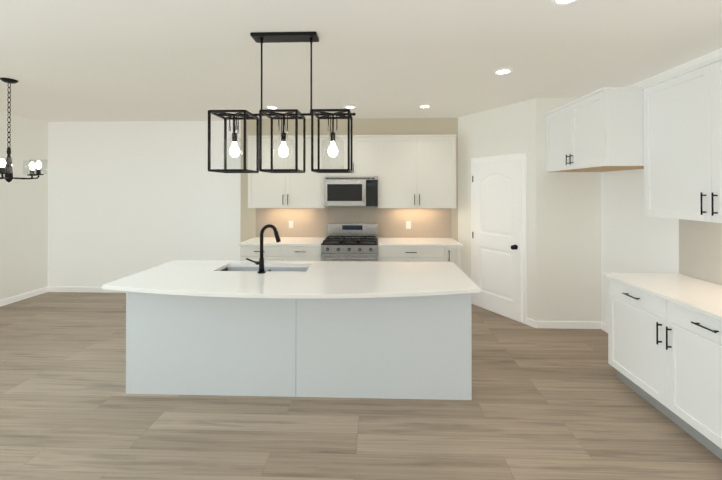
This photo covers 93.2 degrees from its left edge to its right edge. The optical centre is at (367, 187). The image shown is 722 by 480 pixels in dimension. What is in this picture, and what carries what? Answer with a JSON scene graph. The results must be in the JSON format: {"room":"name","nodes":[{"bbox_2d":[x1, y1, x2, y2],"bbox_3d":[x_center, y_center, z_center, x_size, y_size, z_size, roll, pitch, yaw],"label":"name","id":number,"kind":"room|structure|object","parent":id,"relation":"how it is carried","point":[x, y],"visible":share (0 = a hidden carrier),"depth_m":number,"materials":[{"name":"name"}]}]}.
{"room":"kitchen","nodes":[
{"label":"kitchen","id":0,"kind":"room"},
{"bbox_2d":[0,292,721,479],"bbox_3d":[-1.306,1.716,1.051,8.560,0.120,9.450,0,0,2],"label":"floor","id":1,"kind":"structure","parent":0,"point":[553,404],"depth_m":2.42,"materials":[{"name":"brown wood"}]},
{"bbox_2d":[238,237,325,260],"bbox_3d":[-1.185,1.214,4.931,1.127,0.915,0.645,0,0,2],"label":"base cabinet","id":2,"kind":"object","parent":1,"relation":"on","point":[296,249],"visible":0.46,"depth_m":4.65,"materials":[{"name":"white wood"}]},
{"bbox_2d":[126,296,471,399],"bbox_3d":[-0.559,1.222,3.071,2.770,0.885,0.710,0,0,2],"label":"kitchen island","id":3,"kind":"object","parent":1,"relation":"on","point":[356,329],"depth_m":2.71,"materials":[{"name":"white paint"}]},
{"bbox_2d":[102,260,480,299],"bbox_3d":[-0.590,0.764,2.954,2.885,0.029,1.110,0,0,2],"label":"island countertop","id":4,"kind":"structure","parent":3,"relation":"on","point":[192,279],"depth_m":2.75,"materials":[{"name":"white stone"}]},
{"bbox_2d":[246,224,280,273],"bbox_3d":[-0.936,0.538,3.075,0.271,0.422,0.189,0,0,2],"label":"faucet","id":5,"kind":"object","parent":4,"relation":"on","point":[261,260],"depth_m":3.01,"materials":[{"name":"black metal"}]},
{"bbox_2d":[321,223,377,261],"bbox_3d":[-0.239,1.104,4.860,0.762,1.135,0.710,0,0,2],"label":"gas range","id":6,"kind":"object","parent":1,"relation":"on","point":[350,241],"visible":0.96,"depth_m":4.65,"materials":[{"name":"silver metal"}]},
{"bbox_2d":[378,238,462,268],"bbox_3d":[0.711,1.214,4.873,1.127,0.915,0.645,0,0,2],"label":"base cabinet","id":7,"kind":"object","parent":1,"relation":"on","point":[419,249],"visible":0.4,"depth_m":4.59,"materials":[{"name":"white wood"}]},
{"bbox_2d":[608,281,721,459],"bbox_3d":[2.404,1.219,2.356,0.618,0.886,1.278,0,0,2],"label":"base cabinet","id":8,"kind":"object","parent":1,"relation":"on","point":[665,344],"depth_m":2.36,"materials":[{"name":"white wood"}]},
{"bbox_2d":[604,273,721,320],"bbox_3d":[2.381,0.760,2.088,0.648,0.030,1.842,0,0,2],"label":"countertop","id":9,"kind":"structure","parent":8,"relation":"on","point":[705,297],"depth_m":2.54,"materials":[{"name":"white stone"}]},
{"bbox_2d":[0,48,721,324],"bbox_3d":[-1.306,0.286,1.056,8.360,2.740,9.250,0,0,2],"label":"wall","id":10,"kind":"structure","parent":0,"point":[98,204],"depth_m":5.25,"materials":[{"name":"white paint"}]},
{"bbox_2d":[0,287,47,306],"bbox_3d":[-5.278,1.614,1.123,0.015,0.085,8.750,0,0,2],"label":"baseboard","id":11,"kind":"structure","parent":10,"relation":"attached to","point":[7,301],"depth_m":5.11,"materials":[{"name":"white wood"}]},
{"bbox_2d":[48,287,125,292],"bbox_3d":[-3.543,1.631,5.440,3.160,0.085,0.015,0,0,2],"label":"baseboard","id":12,"kind":"structure","parent":10,"relation":"attached to","point":[50,289],"depth_m":5.47,"materials":[{"name":"white wood"}]},
{"bbox_2d":[248,135,327,207],"bbox_3d":[-1.175,-0.233,5.077,1.115,1.050,0.365,0,0,2],"label":"upper cabinet","id":13,"kind":"object","parent":10,"relation":"attached to","point":[286,190],"visible":0.83,"depth_m":4.93,"materials":[{"name":"white wood"}]},
{"bbox_2d":[324,135,377,176],"bbox_3d":[-0.233,-0.460,5.049,0.770,0.595,0.365,0,0,2],"label":"upper cabinet","id":14,"kind":"object","parent":10,"relation":"attached to","point":[365,155],"visible":0.73,"depth_m":4.91,"materials":[{"name":"white wood"}]},
{"bbox_2d":[324,177,377,205],"bbox_3d":[-0.234,0.052,5.005,0.764,0.420,0.446,0,0,2],"label":"over-the-range microwave","id":15,"kind":"object","parent":14,"relation":"attached to","point":[350,191],"visible":1,"depth_m":4.83,"materials":[{"name":"silver metal"}]},
{"bbox_2d":[256,206,450,237],"bbox_3d":[-0.228,0.515,5.224,3.000,0.484,0.008,0,0,2],"label":"backsplash","id":16,"kind":"structure","parent":10,"relation":"attached to","point":[391,222],"depth_m":5.22,"materials":[{"name":"tile"}]},
{"bbox_2d":[406,221,410,228],"bbox_3d":[0.622,0.563,5.190,0.072,0.116,0.008,0,0,2],"label":"electrical outlet","id":17,"kind":"object","parent":16,"relation":"attached to","point":[408,224],"visible":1,"depth_m":5.19,"materials":[{"name":"white plastic"}]},
{"bbox_2d":[378,135,455,207],"bbox_3d":[0.709,-0.233,5.019,1.115,1.050,0.365,0,0,2],"label":"upper cabinet","id":18,"kind":"object","parent":10,"relation":"attached to","point":[416,171],"visible":1,"depth_m":4.88,"materials":[{"name":"white wood"}]},
{"bbox_2d":[472,159,521,321],"bbox_3d":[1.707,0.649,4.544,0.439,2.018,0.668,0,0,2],"label":"pantry door","id":19,"kind":"structure","parent":10,"relation":"in","point":[497,233],"depth_m":4.49,"materials":[{"name":"white wood"}]},
{"bbox_2d":[471,153,535,327],"bbox_3d":[1.684,0.622,4.616,0.016,2.096,1.266,0,0,-30],"label":"door frame","id":20,"kind":"structure","parent":10,"relation":"attached to","point":[525,319],"depth_m":4.20,"materials":[{"name":"white wood"}]},
{"bbox_2d":[536,321,599,328],"bbox_3d":[2.369,1.626,4.049,0.718,0.085,0.012,0,0,2],"label":"baseboard","id":21,"kind":"structure","parent":10,"relation":"attached to","point":[566,324],"depth_m":4.04,"materials":[{"name":"white wood"}]},
{"bbox_2d":[545,87,643,171],"bbox_3d":[2.413,-0.542,3.532,0.673,0.704,1.040,0,0,2],"label":"upper cabinet","id":22,"kind":"object","parent":10,"relation":"attached to","point":[600,129],"visible":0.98,"depth_m":3.13,"materials":[{"name":"white wood"}]},
{"bbox_2d":[600,322,607,332],"bbox_3d":[2.745,1.624,3.518,0.015,0.085,1.050,0,0,2],"label":"baseboard","id":23,"kind":"structure","parent":10,"relation":"attached to","point":[604,327],"depth_m":3.97,"materials":[{"name":"white wood"}]},
{"bbox_2d":[642,55,721,222],"bbox_3d":[2.560,-0.328,2.357,0.308,1.140,1.278,0,0,2],"label":"upper cabinet","id":24,"kind":"object","parent":10,"relation":"attached to","point":[682,144],"visible":1,"depth_m":2.59,"materials":[{"name":"white wood"}]},
{"bbox_2d":[679,219,721,284],"bbox_3d":[2.702,0.493,2.074,0.008,0.503,1.830,0,0,2],"label":"backsplash","id":25,"kind":"structure","parent":10,"relation":"attached to","point":[700,249],"depth_m":2.78,"materials":[{"name":"tile"}]},
{"bbox_2d":[0,0,721,121],"bbox_3d":[-1.306,-1.143,1.062,8.560,0.120,9.450,0,0,2],"label":"ceiling","id":26,"kind":"structure","parent":0,"point":[117,60],"depth_m":2.73,"materials":[{"name":"grey paint"}]},
{"bbox_2d":[0,78,47,181],"bbox_3d":[-3.558,-0.564,3.405,0.581,1.020,0.564,0,0,2],"label":"dining chandelier","id":27,"kind":"object","parent":26,"relation":"hanging from","point":[7,170],"visible":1,"depth_m":3.38,"materials":[{"name":"black metal"}]},
{"bbox_2d":[265,106,278,108],"bbox_3d":[-1.269,-1.066,4.537,0.170,0.008,0.170,0,0,2],"label":"recessed light","id":28,"kind":"object","parent":26,"relation":"in","point":[271,107],"visible":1,"depth_m":4.53,"materials":[{"name":"white plastic"}]},
{"bbox_2d":[208,31,355,172],"bbox_3d":[-0.578,-0.594,2.413,0.990,0.966,0.258,0,0,2],"label":"pendant light","id":29,"kind":"object","parent":26,"relation":"hanging from","point":[274,37],"visible":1,"depth_m":2.40,"materials":[{"name":"black metal"}]},
{"bbox_2d":[344,105,356,108],"bbox_3d":[-0.230,-1.066,4.505,0.170,0.008,0.170,0,0,2],"label":"recessed light","id":30,"kind":"object","parent":26,"relation":"in","point":[349,107],"visible":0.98,"depth_m":4.51,"materials":[{"name":"white plastic"}]},
{"bbox_2d":[418,105,430,107],"bbox_3d":[0.750,-1.066,4.475,0.170,0.008,0.170,0,0,2],"label":"recessed light","id":31,"kind":"object","parent":26,"relation":"in","point":[424,106],"visible":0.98,"depth_m":4.47,"materials":[{"name":"white plastic"}]},
{"bbox_2d":[493,68,512,74],"bbox_3d":[1.249,-1.071,3.150,0.170,0.008,0.170,0,0,2],"label":"recessed light","id":32,"kind":"object","parent":26,"relation":"in","point":[504,71],"visible":1,"depth_m":3.14,"materials":[{"name":"white plastic"}]},
{"bbox_2d":[550,0,578,5],"bbox_3d":[1.132,-1.076,1.933,0.170,0.008,0.170,0,0,2],"label":"recessed light","id":33,"kind":"object","parent":26,"relation":"in","point":[560,2],"visible":1,"depth_m":1.98,"materials":[{"name":"white plastic"}]}
]}

